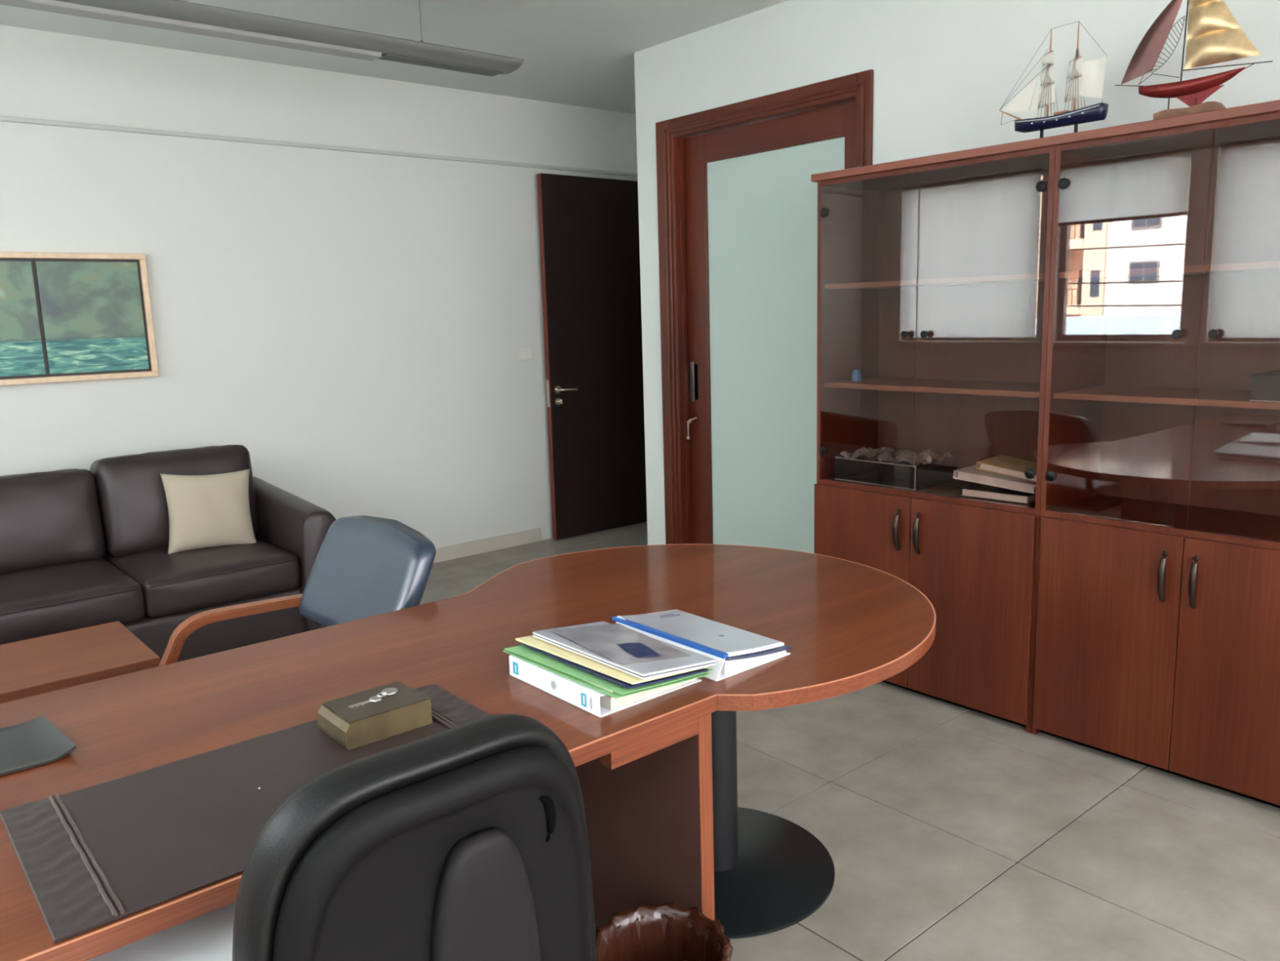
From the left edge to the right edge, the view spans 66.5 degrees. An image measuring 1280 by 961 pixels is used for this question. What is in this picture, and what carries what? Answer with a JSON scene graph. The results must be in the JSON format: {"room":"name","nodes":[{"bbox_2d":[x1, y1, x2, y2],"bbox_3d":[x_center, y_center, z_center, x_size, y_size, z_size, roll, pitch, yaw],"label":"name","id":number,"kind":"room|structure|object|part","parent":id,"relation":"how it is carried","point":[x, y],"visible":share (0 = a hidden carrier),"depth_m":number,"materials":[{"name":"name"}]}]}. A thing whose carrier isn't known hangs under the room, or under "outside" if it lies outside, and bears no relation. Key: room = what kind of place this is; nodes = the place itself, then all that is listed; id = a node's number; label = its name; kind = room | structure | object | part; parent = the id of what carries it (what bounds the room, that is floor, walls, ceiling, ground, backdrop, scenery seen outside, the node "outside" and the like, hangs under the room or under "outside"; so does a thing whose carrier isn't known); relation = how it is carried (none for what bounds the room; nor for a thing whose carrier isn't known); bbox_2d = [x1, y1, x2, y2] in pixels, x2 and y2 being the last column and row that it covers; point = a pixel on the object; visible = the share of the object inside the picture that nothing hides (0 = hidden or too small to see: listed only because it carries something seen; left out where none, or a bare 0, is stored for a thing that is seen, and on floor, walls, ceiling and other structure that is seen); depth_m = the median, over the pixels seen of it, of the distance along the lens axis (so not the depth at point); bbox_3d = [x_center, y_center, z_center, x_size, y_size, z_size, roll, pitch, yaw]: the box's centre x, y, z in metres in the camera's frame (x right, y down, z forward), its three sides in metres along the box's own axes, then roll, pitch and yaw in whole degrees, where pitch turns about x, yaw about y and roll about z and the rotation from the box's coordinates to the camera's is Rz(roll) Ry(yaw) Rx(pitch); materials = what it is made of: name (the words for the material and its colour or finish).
{"room":"office","nodes":[
{"label":"office","id":0,"kind":"room"},
{"bbox_2d":[0,24,637,548],"bbox_3d":[-1.473,-0.832,5.519,7.110,2.710,0.200,-10,13,-40],"label":"wall","id":1,"kind":"structure","parent":0,"point":[358,324],"depth_m":5.13,"materials":[{"name":"white paint"}]},
{"bbox_2d":[0,251,159,385],"bbox_3d":[-2.666,-0.722,4.344,0.912,0.572,0.039,-10,13,-40],"label":"framed painting","id":2,"kind":"object","parent":1,"relation":"attached to","point":[64,317],"visible":1,"depth_m":4.42,"materials":[{"name":"green paint"}]},
{"bbox_3d":[-2.828,-0.694,4.208,0.406,0.496,0.018,-10,13,-40],"label":"panel","id":3,"kind":"part","parent":2,"relation":"part of","materials":[{"name":"paint"}]},
{"bbox_3d":[-2.505,-0.750,4.479,0.412,0.496,0.018,-10,13,-40],"label":"panel","id":4,"kind":"part","parent":2,"relation":"part of","materials":[{"name":"paint"}]},
{"bbox_2d":[0,115,637,177],"bbox_3d":[-1.960,-1.683,4.825,5.310,0.020,0.022,-10,13,-40],"label":"trim","id":5,"kind":"structure","parent":1,"relation":"attached to","point":[4,118],"depth_m":4.95,"materials":[{"name":"white paint"}]},
{"bbox_2d":[433,528,541,563],"bbox_3d":[-2.277,0.630,4.896,4.309,0.085,0.016,-10,13,-40],"label":"baseboard","id":6,"kind":"structure","parent":1,"relation":"attached to","point":[496,543],"depth_m":6.00,"materials":[{"name":"stone"}]},
{"bbox_2d":[520,346,531,360],"bbox_3d":[-0.705,-0.785,6.046,0.080,0.080,0.015,-10,13,-40],"label":"light switch","id":7,"kind":"object","parent":1,"relation":"attached to","point":[525,352],"visible":1,"depth_m":6.04,"materials":[{"name":"white plastic"}]},
{"bbox_2d":[537,173,647,539],"bbox_3d":[-0.229,-0.790,6.332,0.874,2.264,0.103,-10,13,-40],"label":"door","id":8,"kind":"structure","parent":1,"relation":"in","point":[588,227],"depth_m":6.28,"materials":[{"name":"brown wood"}]},
{"bbox_3d":[-0.575,-0.544,6.111,0.002,0.170,0.022,-10,13,-40],"label":"lock plate","id":9,"kind":"part","parent":8,"relation":"part of","materials":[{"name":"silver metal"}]},
{"bbox_3d":[-0.463,-0.574,6.135,0.139,0.048,0.062,-10,13,-40],"label":"handle","id":10,"kind":"part","parent":8,"relation":"part of","materials":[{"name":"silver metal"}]},
{"bbox_2d":[0,0,788,114],"bbox_3d":[0.728,-1.858,2.682,7.110,0.150,7.100,-10,13,-40],"label":"ceiling","id":11,"kind":"structure","parent":0,"point":[574,52],"depth_m":4.44,"materials":[{"name":"grey paint"}]},
{"bbox_2d":[0,0,524,76],"bbox_3d":[-1.749,-1.692,3.292,3.096,0.244,0.220,-10,13,-40],"label":"pendant luminaire","id":12,"kind":"object","parent":11,"relation":"hanging from","point":[178,15],"visible":1,"depth_m":3.59,"materials":[{"name":"grey paint"}]},
{"bbox_2d":[0,0,382,61],"bbox_3d":[-1.983,-1.555,3.167,2.430,0.030,0.085,-10,13,-40],"label":"diffuser","id":13,"kind":"object","parent":12,"relation":"attached to","point":[61,6],"depth_m":3.46,"materials":[{"name":"grey plastic"}]},
{"bbox_2d":[533,621,715,679],"bbox_3d":[-0.035,0.317,1.852,0.184,0.031,0.328,-10,13,-40],"label":"report","id":14,"kind":"object","parent":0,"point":[654,668],"visible":0.56,"depth_m":1.77,"materials":[{"name":"white paper"}]},
{"bbox_2d":[515,635,707,684],"bbox_3d":[-0.059,0.326,1.852,0.187,0.025,0.339,-11,13,-42],"label":"folder","id":15,"kind":"object","parent":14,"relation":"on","point":[531,641],"visible":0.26,"depth_m":1.78,"materials":[{"name":"beige paper"}]},
{"bbox_2d":[552,622,692,665],"bbox_3d":[-0.038,0.308,1.857,0.155,0.020,0.250,-8,12,-34],"label":"booklet","id":16,"kind":"object","parent":14,"relation":"on","point":[623,645],"visible":1,"depth_m":1.84,"materials":[{"name":"blue"}]},
{"bbox_2d":[419,520,1279,960],"bbox_3d":[0.238,1.043,2.687,5.610,0.120,7.100,-10,13,-40],"label":"floor","id":17,"kind":"structure","parent":0,"point":[949,832],"depth_m":2.65,"materials":[{"name":"grey tile"}]},
{"bbox_2d":[0,621,159,703],"bbox_3d":[-1.911,0.779,2.898,0.823,0.450,0.500,-10,13,-40],"label":"coffee table","id":18,"kind":"object","parent":17,"relation":"on","point":[38,665],"visible":0.4,"depth_m":2.93,"materials":[{"name":"brown wood"}]},
{"bbox_2d":[0,444,336,662],"bbox_3d":[-2.234,0.354,4.151,1.597,0.880,0.992,-10,13,-40],"label":"sofa","id":19,"kind":"object","parent":17,"relation":"on","point":[80,548],"visible":0.83,"depth_m":4.05,"materials":[{"name":"brown leather"}]},
{"bbox_2d":[0,468,105,574],"bbox_3d":[-2.595,0.189,4.037,0.630,0.431,0.293,-10,13,-40],"label":"cushion","id":20,"kind":"object","parent":19,"relation":"on","point":[48,519],"depth_m":4.02,"materials":[{"name":"brown leather"}]},
{"bbox_2d":[0,557,145,644],"bbox_3d":[-2.395,0.472,3.878,0.620,0.193,0.755,-10,13,-40],"label":"seat cushion","id":21,"kind":"object","parent":19,"relation":"on","point":[51,597],"depth_m":3.71,"materials":[{"name":"brown leather"}]},
{"bbox_2d":[89,444,258,557],"bbox_3d":[-2.103,0.088,4.445,0.650,0.464,0.295,-10,13,-40],"label":"cushion","id":22,"kind":"object","parent":19,"relation":"on","point":[131,499],"depth_m":4.25,"materials":[{"name":"brown leather"}]},
{"bbox_2d":[103,537,299,617],"bbox_3d":[-1.925,0.390,4.272,0.620,0.194,0.755,-10,13,-40],"label":"seat cushion","id":23,"kind":"object","parent":19,"relation":"on","point":[188,583],"depth_m":4.04,"materials":[{"name":"brown leather"}]},
{"bbox_2d":[160,468,256,553],"bbox_3d":[-1.894,0.134,4.300,0.383,0.362,0.164,-8,11,-31],"label":"throw pillow","id":24,"kind":"object","parent":19,"relation":"on","point":[212,510],"visible":1,"depth_m":4.25,"materials":[{"name":"beige fabric"}]},
{"bbox_3d":[-1.687,0.340,4.596,0.196,0.636,0.951,-10,13,-40],"label":"armrest","id":25,"kind":"part","parent":19,"relation":"part of","materials":[{"name":"brown leather"}]},
{"bbox_2d":[158,515,435,666],"bbox_3d":[-0.947,0.589,2.586,0.746,0.875,0.640,-10,13,-40],"label":"armchair","id":26,"kind":"object","parent":17,"relation":"on","point":[364,566],"visible":0.26,"depth_m":2.70,"materials":[{"name":"blue leather"}]},
{"bbox_3d":[-1.144,0.674,2.821,0.723,0.640,0.050,-10,13,-40],"label":"arm frame","id":27,"kind":"part","parent":26,"relation":"part of","materials":[{"name":"brown wood"}]},
{"bbox_3d":[-0.754,0.271,2.706,0.214,0.300,0.580,-10,13,-40],"label":"backrest","id":28,"kind":"part","parent":26,"relation":"part of","materials":[{"name":"blue leather"}]},
{"bbox_2d":[231,713,596,960],"bbox_3d":[-0.352,0.738,1.283,0.596,0.990,0.590,-10,13,-40],"label":"office chair","id":29,"kind":"object","parent":17,"relation":"on","point":[468,841],"visible":1,"depth_m":0.99,"materials":[{"name":"black leather"}]},
{"bbox_2d":[0,543,936,960],"bbox_3d":[-0.369,0.745,1.952,2.450,0.750,1.230,-10,13,-40],"label":"desk","id":30,"kind":"object","parent":17,"relation":"on","point":[665,823],"visible":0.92,"depth_m":1.92,"materials":[{"name":"laminate"}]},
{"bbox_2d":[0,715,75,775],"bbox_3d":[-1.083,0.443,1.560,0.285,0.018,0.205,-10,13,-40],"label":"tray","id":31,"kind":"object","parent":30,"relation":"on","point":[35,742],"visible":1,"depth_m":1.60,"materials":[{"name":"grey plastic"}]},
{"bbox_2d":[88,901,236,960],"bbox_3d":[-0.607,0.599,1.233,0.450,0.015,0.490,-10,13,-40],"label":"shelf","id":32,"kind":"object","parent":30,"relation":"attached to","point":[208,936],"depth_m":1.24,"materials":[{"name":"white"}]},
{"bbox_2d":[0,684,492,942],"bbox_3d":[-0.521,0.449,1.460,0.690,0.009,0.390,-10,13,-40],"label":"desk pad","id":33,"kind":"object","parent":30,"relation":"on","point":[90,858],"visible":0.74,"depth_m":1.35,"materials":[{"name":"black leather"}]},
{"bbox_2d":[317,680,432,750],"bbox_3d":[-0.447,0.392,1.642,0.153,0.045,0.113,-10,13,-40],"label":"box","id":34,"kind":"object","parent":33,"relation":"on","point":[407,709],"visible":1,"depth_m":1.61,"materials":[{"name":"gold metal"}]},
{"bbox_2d":[347,687,398,708],"bbox_3d":[-0.446,0.366,1.645,0.029,0.004,0.096,4,11,31],"label":"key","id":35,"kind":"object","parent":34,"relation":"on","point":[390,691],"visible":1,"depth_m":1.65,"materials":[{"name":"silver metal"}]},
{"bbox_3d":[-0.465,0.372,1.623,0.038,0.002,0.009,-10,13,-40],"label":"blade","id":36,"kind":"part","parent":35,"relation":"part of","materials":[{"name":"silver metal"}]},
{"bbox_2d":[508,654,701,717],"bbox_3d":[-0.069,0.354,1.844,0.242,0.039,0.280,-10,13,-40],"label":"ring binder","id":37,"kind":"object","parent":30,"relation":"on","point":[595,702],"visible":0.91,"depth_m":1.74,"materials":[{"name":"white plastic"}]},
{"bbox_2d":[502,644,713,698],"bbox_3d":[-0.064,0.340,1.844,0.247,0.026,0.350,-10,13,-40],"label":"folder","id":38,"kind":"object","parent":37,"relation":"on","point":[525,653],"visible":0.27,"depth_m":1.75,"materials":[{"name":"green paper"}]},
{"bbox_2d":[520,642,708,688],"bbox_3d":[-0.054,0.333,1.842,0.196,0.024,0.325,-10,13,-40],"label":"folder","id":39,"kind":"object","parent":38,"relation":"on","point":[614,680],"visible":0.22,"depth_m":1.74,"materials":[{"name":"yellow"}]},
{"bbox_3d":[-0.153,0.725,2.122,0.032,0.720,0.852,-10,13,-40],"label":"panel","id":40,"kind":"part","parent":30,"relation":"part of","materials":[{"name":"brown wood"}]},
{"bbox_3d":[0.019,0.447,1.678,0.198,0.030,0.030,-10,13,-40],"label":"rail","id":41,"kind":"part","parent":30,"relation":"part of","materials":[{"name":"brown wood"}]},
{"bbox_2d":[612,609,792,680],"bbox_3d":[0.115,0.317,1.998,0.210,0.049,0.334,-10,13,-40],"label":"file","id":42,"kind":"object","parent":30,"relation":"on","point":[735,651],"visible":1,"depth_m":1.94,"materials":[{"name":"white paper"}]},
{"bbox_2d":[595,901,733,960],"bbox_3d":[0.039,0.970,1.699,0.245,0.371,0.247,-10,13,-40],"label":"waste bin","id":43,"kind":"object","parent":17,"relation":"on","point":[665,931],"visible":0.95,"depth_m":1.76,"materials":[{"name":"brown plastic"}]},
{"bbox_2d":[813,146,1055,733],"bbox_3d":[1.111,-0.155,3.569,0.428,1.892,0.917,-10,13,-40],"label":"tall cabinet","id":44,"kind":"object","parent":17,"relation":"on","point":[933,281],"depth_m":3.60,"materials":[{"name":"laminate"}]},
{"bbox_3d":[0.839,-0.209,3.925,0.376,1.892,0.016,-10,13,-40],"label":"panel","id":45,"kind":"part","parent":44,"relation":"part of","materials":[{"name":"laminate"}]},
{"bbox_3d":[0.845,-0.410,3.807,0.038,0.042,0.038,-10,13,-40],"label":"plastic bottle cap","id":46,"kind":"part","parent":44,"relation":"part of","materials":[{"name":"blue plastic"}]},
{"bbox_3d":[0.843,0.390,3.733,0.018,0.716,0.440,-10,13,-40],"label":"door","id":47,"kind":"part","parent":44,"relation":"part of","materials":[{"name":"laminate"}]},
{"bbox_3d":[0.829,-0.528,3.575,0.005,1.102,0.423,-10,13,-40],"label":"glass door","id":48,"kind":"part","parent":44,"relation":"part of","materials":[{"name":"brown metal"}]},
{"bbox_2d":[835,445,956,490],"bbox_3d":[0.979,-0.058,3.747,0.265,0.115,0.367,-10,13,-40],"label":"storage box","id":49,"kind":"object","parent":44,"relation":"on","point":[904,468],"visible":1,"depth_m":3.66,"materials":[{"name":"black"}]},
{"bbox_3d":[0.879,-0.028,3.665,0.001,0.088,0.367,-10,13,-40],"label":"edge trim","id":50,"kind":"part","parent":49,"relation":"part of","materials":[{"name":"grey"}]},
{"bbox_3d":[0.932,0.181,3.544,0.035,0.156,0.021,-10,13,-40],"label":"handle","id":51,"kind":"part","parent":44,"relation":"part of","materials":[{"name":"brown metal"}]},
{"bbox_3d":[0.933,-0.513,3.431,0.024,0.026,0.026,-10,13,-40],"label":"knob","id":52,"kind":"part","parent":44,"relation":"part of","materials":[{"name":"black"}]},
{"bbox_3d":[0.987,0.190,3.480,0.035,0.156,0.021,-10,13,-40],"label":"handle","id":53,"kind":"part","parent":44,"relation":"part of","materials":[{"name":"brown metal"}]},
{"bbox_3d":[0.984,-0.504,3.371,0.024,0.026,0.026,-10,13,-40],"label":"knob","id":54,"kind":"part","parent":44,"relation":"part of","materials":[{"name":"black"}]},
{"bbox_3d":[1.131,-0.344,3.558,0.345,0.018,0.883,-10,13,-40],"label":"shelf","id":55,"kind":"part","parent":44,"relation":"part of","materials":[{"name":"laminate"}]},
{"bbox_3d":[1.120,-0.711,3.495,0.345,0.018,0.883,-10,13,-40],"label":"shelf","id":56,"kind":"part","parent":44,"relation":"part of","materials":[{"name":"laminate"}]},
{"bbox_3d":[1.101,-1.081,3.424,0.367,0.017,0.883,-10,13,-40],"label":"panel","id":57,"kind":"part","parent":44,"relation":"part of","materials":[{"name":"laminate"}]},
{"bbox_3d":[1.270,-0.207,3.699,0.008,1.841,0.883,-10,13,-40],"label":"panel","id":58,"kind":"part","parent":44,"relation":"part of","materials":[{"name":"clear glass"}]},
{"bbox_3d":[1.138,0.441,3.392,0.018,0.716,0.462,-10,13,-40],"label":"door","id":59,"kind":"part","parent":44,"relation":"part of","materials":[{"name":"laminate"}]},
{"bbox_3d":[1.116,-0.479,3.242,0.005,1.102,0.454,-10,13,-40],"label":"glass door","id":60,"kind":"part","parent":44,"relation":"part of","materials":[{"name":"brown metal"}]},
{"bbox_2d":[958,482,1035,504],"bbox_3d":[1.270,0.038,3.385,0.200,0.030,0.253,-11,13,-42],"label":"file","id":61,"kind":"object","parent":44,"relation":"on","point":[975,490],"visible":0.64,"depth_m":3.33,"materials":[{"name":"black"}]},
{"bbox_2d":[953,464,1035,493],"bbox_3d":[1.273,-0.010,3.386,0.210,0.051,0.294,-11,14,-43],"label":"folder","id":62,"kind":"object","parent":61,"relation":"on","point":[971,473],"visible":0.62,"depth_m":3.33,"materials":[{"name":"white"}]},
{"bbox_2d":[975,454,1036,481],"bbox_3d":[1.313,-0.040,3.355,0.243,0.053,0.200,8,13,43],"label":"folder","id":63,"kind":"object","parent":62,"relation":"on","point":[1002,464],"visible":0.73,"depth_m":3.34,"materials":[{"name":"beige"}]},
{"bbox_3d":[1.424,-0.109,3.247,0.376,1.892,0.016,-10,13,-40],"label":"panel","id":64,"kind":"part","parent":44,"relation":"part of","materials":[{"name":"laminate"}]},
{"bbox_2d":[1031,111,1279,808],"bbox_3d":[1.708,-0.053,2.878,0.428,1.892,0.918,-10,13,-40],"label":"tall cabinet","id":65,"kind":"object","parent":17,"relation":"on","point":[1157,646],"visible":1,"depth_m":3.01,"materials":[{"name":"laminate"}]},
{"bbox_2d":[811,99,1279,182],"bbox_3d":[1.396,-1.051,3.070,0.400,0.026,1.867,-10,13,-40],"label":"cabinet top","id":66,"kind":"object","parent":65,"relation":"on","point":[1270,107],"visible":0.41,"depth_m":2.91,"materials":[{"name":"laminate"}]},
{"bbox_2d":[999,21,1108,137],"bbox_3d":[1.265,-1.218,3.005,0.056,0.332,0.340,-10,13,-40],"label":"model sailing ship","id":67,"kind":"object","parent":66,"relation":"on","point":[1091,81],"visible":0.99,"depth_m":2.97,"materials":[{"name":"white fabric"}]},
{"bbox_3d":[1.254,-1.084,3.046,0.016,0.054,0.004,-10,13,-40],"label":"stand leg","id":68,"kind":"part","parent":67,"relation":"part of","materials":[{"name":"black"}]},
{"bbox_3d":[1.324,-1.072,2.965,0.016,0.054,0.004,-10,13,-40],"label":"stand leg","id":69,"kind":"part","parent":67,"relation":"part of","materials":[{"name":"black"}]},
{"bbox_2d":[1115,0,1272,119],"bbox_3d":[1.524,-1.198,2.700,0.048,0.382,0.408,-10,13,-40],"label":"sailboat","id":70,"kind":"object","parent":66,"relation":"on","point":[1214,35],"visible":1,"depth_m":2.69,"materials":[{"name":"red wood"}]},
{"bbox_3d":[1.435,-0.107,3.234,0.376,1.892,0.016,-10,13,-40],"label":"panel","id":71,"kind":"part","parent":65,"relation":"part of","materials":[{"name":"laminate"}]},
{"bbox_3d":[1.444,0.493,3.038,0.018,0.716,0.426,-10,13,-40],"label":"door","id":72,"kind":"part","parent":65,"relation":"part of","materials":[{"name":"laminate"}]},
{"bbox_3d":[1.528,0.283,2.855,0.035,0.156,0.021,-10,13,-40],"label":"handle","id":73,"kind":"part","parent":65,"relation":"part of","materials":[{"name":"brown metal"}]},
{"bbox_3d":[1.728,-0.242,2.867,0.345,0.018,0.884,-10,13,-40],"label":"shelf","id":74,"kind":"part","parent":65,"relation":"part of","materials":[{"name":"laminate"}]},
{"bbox_3d":[1.717,-0.610,2.804,0.345,0.018,0.884,-10,13,-40],"label":"shelf","id":75,"kind":"part","parent":65,"relation":"part of","materials":[{"name":"laminate"}]},
{"bbox_3d":[1.698,-0.979,2.733,0.367,0.017,0.884,-10,13,-40],"label":"panel","id":76,"kind":"part","parent":65,"relation":"part of","materials":[{"name":"laminate"}]},
{"bbox_3d":[1.517,-0.413,2.754,0.024,0.026,0.026,-10,13,-40],"label":"knob","id":77,"kind":"part","parent":65,"relation":"part of","materials":[{"name":"black metal"}]},
{"bbox_3d":[1.867,-0.105,3.008,0.008,1.841,0.884,-10,13,-40],"label":"panel","id":78,"kind":"part","parent":65,"relation":"part of","materials":[{"name":"clear glass"}]},
{"bbox_3d":[1.583,0.292,2.791,0.035,0.156,0.021,-10,13,-40],"label":"handle","id":79,"kind":"part","parent":65,"relation":"part of","materials":[{"name":"brown metal"}]},
{"bbox_3d":[1.579,-0.403,2.683,0.024,0.026,0.026,-10,13,-40],"label":"knob","id":80,"kind":"part","parent":65,"relation":"part of","materials":[{"name":"black metal"}]},
{"bbox_3d":[1.735,0.542,2.701,0.018,0.716,0.464,-10,13,-40],"label":"door","id":81,"kind":"part","parent":65,"relation":"part of","materials":[{"name":"laminate"}]},
{"bbox_2d":[1249,368,1279,402],"bbox_3d":[1.848,-0.256,2.658,0.248,0.074,0.259,-10,13,-40],"label":"box","id":82,"kind":"object","parent":65,"relation":"on","point":[1265,386],"visible":1,"depth_m":2.65,"materials":[{"name":"black"}]},
{"bbox_3d":[1.757,-0.206,2.586,0.002,0.003,0.253,-10,13,-40],"label":"edge trim","id":83,"kind":"part","parent":82,"relation":"part of","materials":[{"name":"grey"}]},
{"bbox_3d":[1.847,-0.285,2.653,0.248,0.016,0.259,-10,13,-40],"label":"box lid","id":84,"kind":"part","parent":82,"relation":"part of","materials":[{"name":"black cardboard"}]},
{"bbox_2d":[634,0,1279,545],"bbox_3d":[1.866,-0.509,3.086,0.160,2.710,5.530,-10,13,-40],"label":"wall","id":85,"kind":"structure","parent":0,"point":[944,71],"depth_m":3.72,"materials":[{"name":"white paint"}]},
{"bbox_2d":[655,69,873,553],"bbox_3d":[0.568,-0.542,4.561,0.126,2.348,1.287,-10,13,-40],"label":"door","id":86,"kind":"structure","parent":85,"relation":"in","point":[737,195],"depth_m":4.64,"materials":[{"name":"brown wood"}]},
{"bbox_3d":[0.146,-0.602,4.979,0.018,2.348,0.097,-10,13,-40],"label":"architrave","id":87,"kind":"part","parent":86,"relation":"part of","materials":[{"name":"brown wood"}]},
{"bbox_3d":[0.264,-0.501,4.956,0.004,0.200,0.030,-10,13,-40],"label":"pull plate","id":88,"kind":"part","parent":86,"relation":"part of","materials":[{"name":"silver metal"}]},
{"bbox_3d":[0.510,-1.658,4.326,0.018,0.066,1.122,-10,13,-40],"label":"architrave","id":89,"kind":"part","parent":86,"relation":"part of","materials":[{"name":"brown wood"}]},
{"bbox_3d":[0.596,-1.547,4.379,0.040,0.132,0.827,-10,13,-40],"label":"rail","id":90,"kind":"part","parent":86,"relation":"part of","materials":[{"name":"brown wood"}]},
{"bbox_3d":[0.622,-0.512,4.555,0.008,1.968,0.827,-10,13,-40],"label":"glass pane","id":91,"kind":"part","parent":86,"relation":"part of","materials":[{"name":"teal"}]},
{"bbox_3d":[0.929,-0.468,4.073,0.018,2.348,0.067,-10,13,-40],"label":"architrave","id":92,"kind":"part","parent":86,"relation":"part of","materials":[{"name":"brown wood"}]}
]}

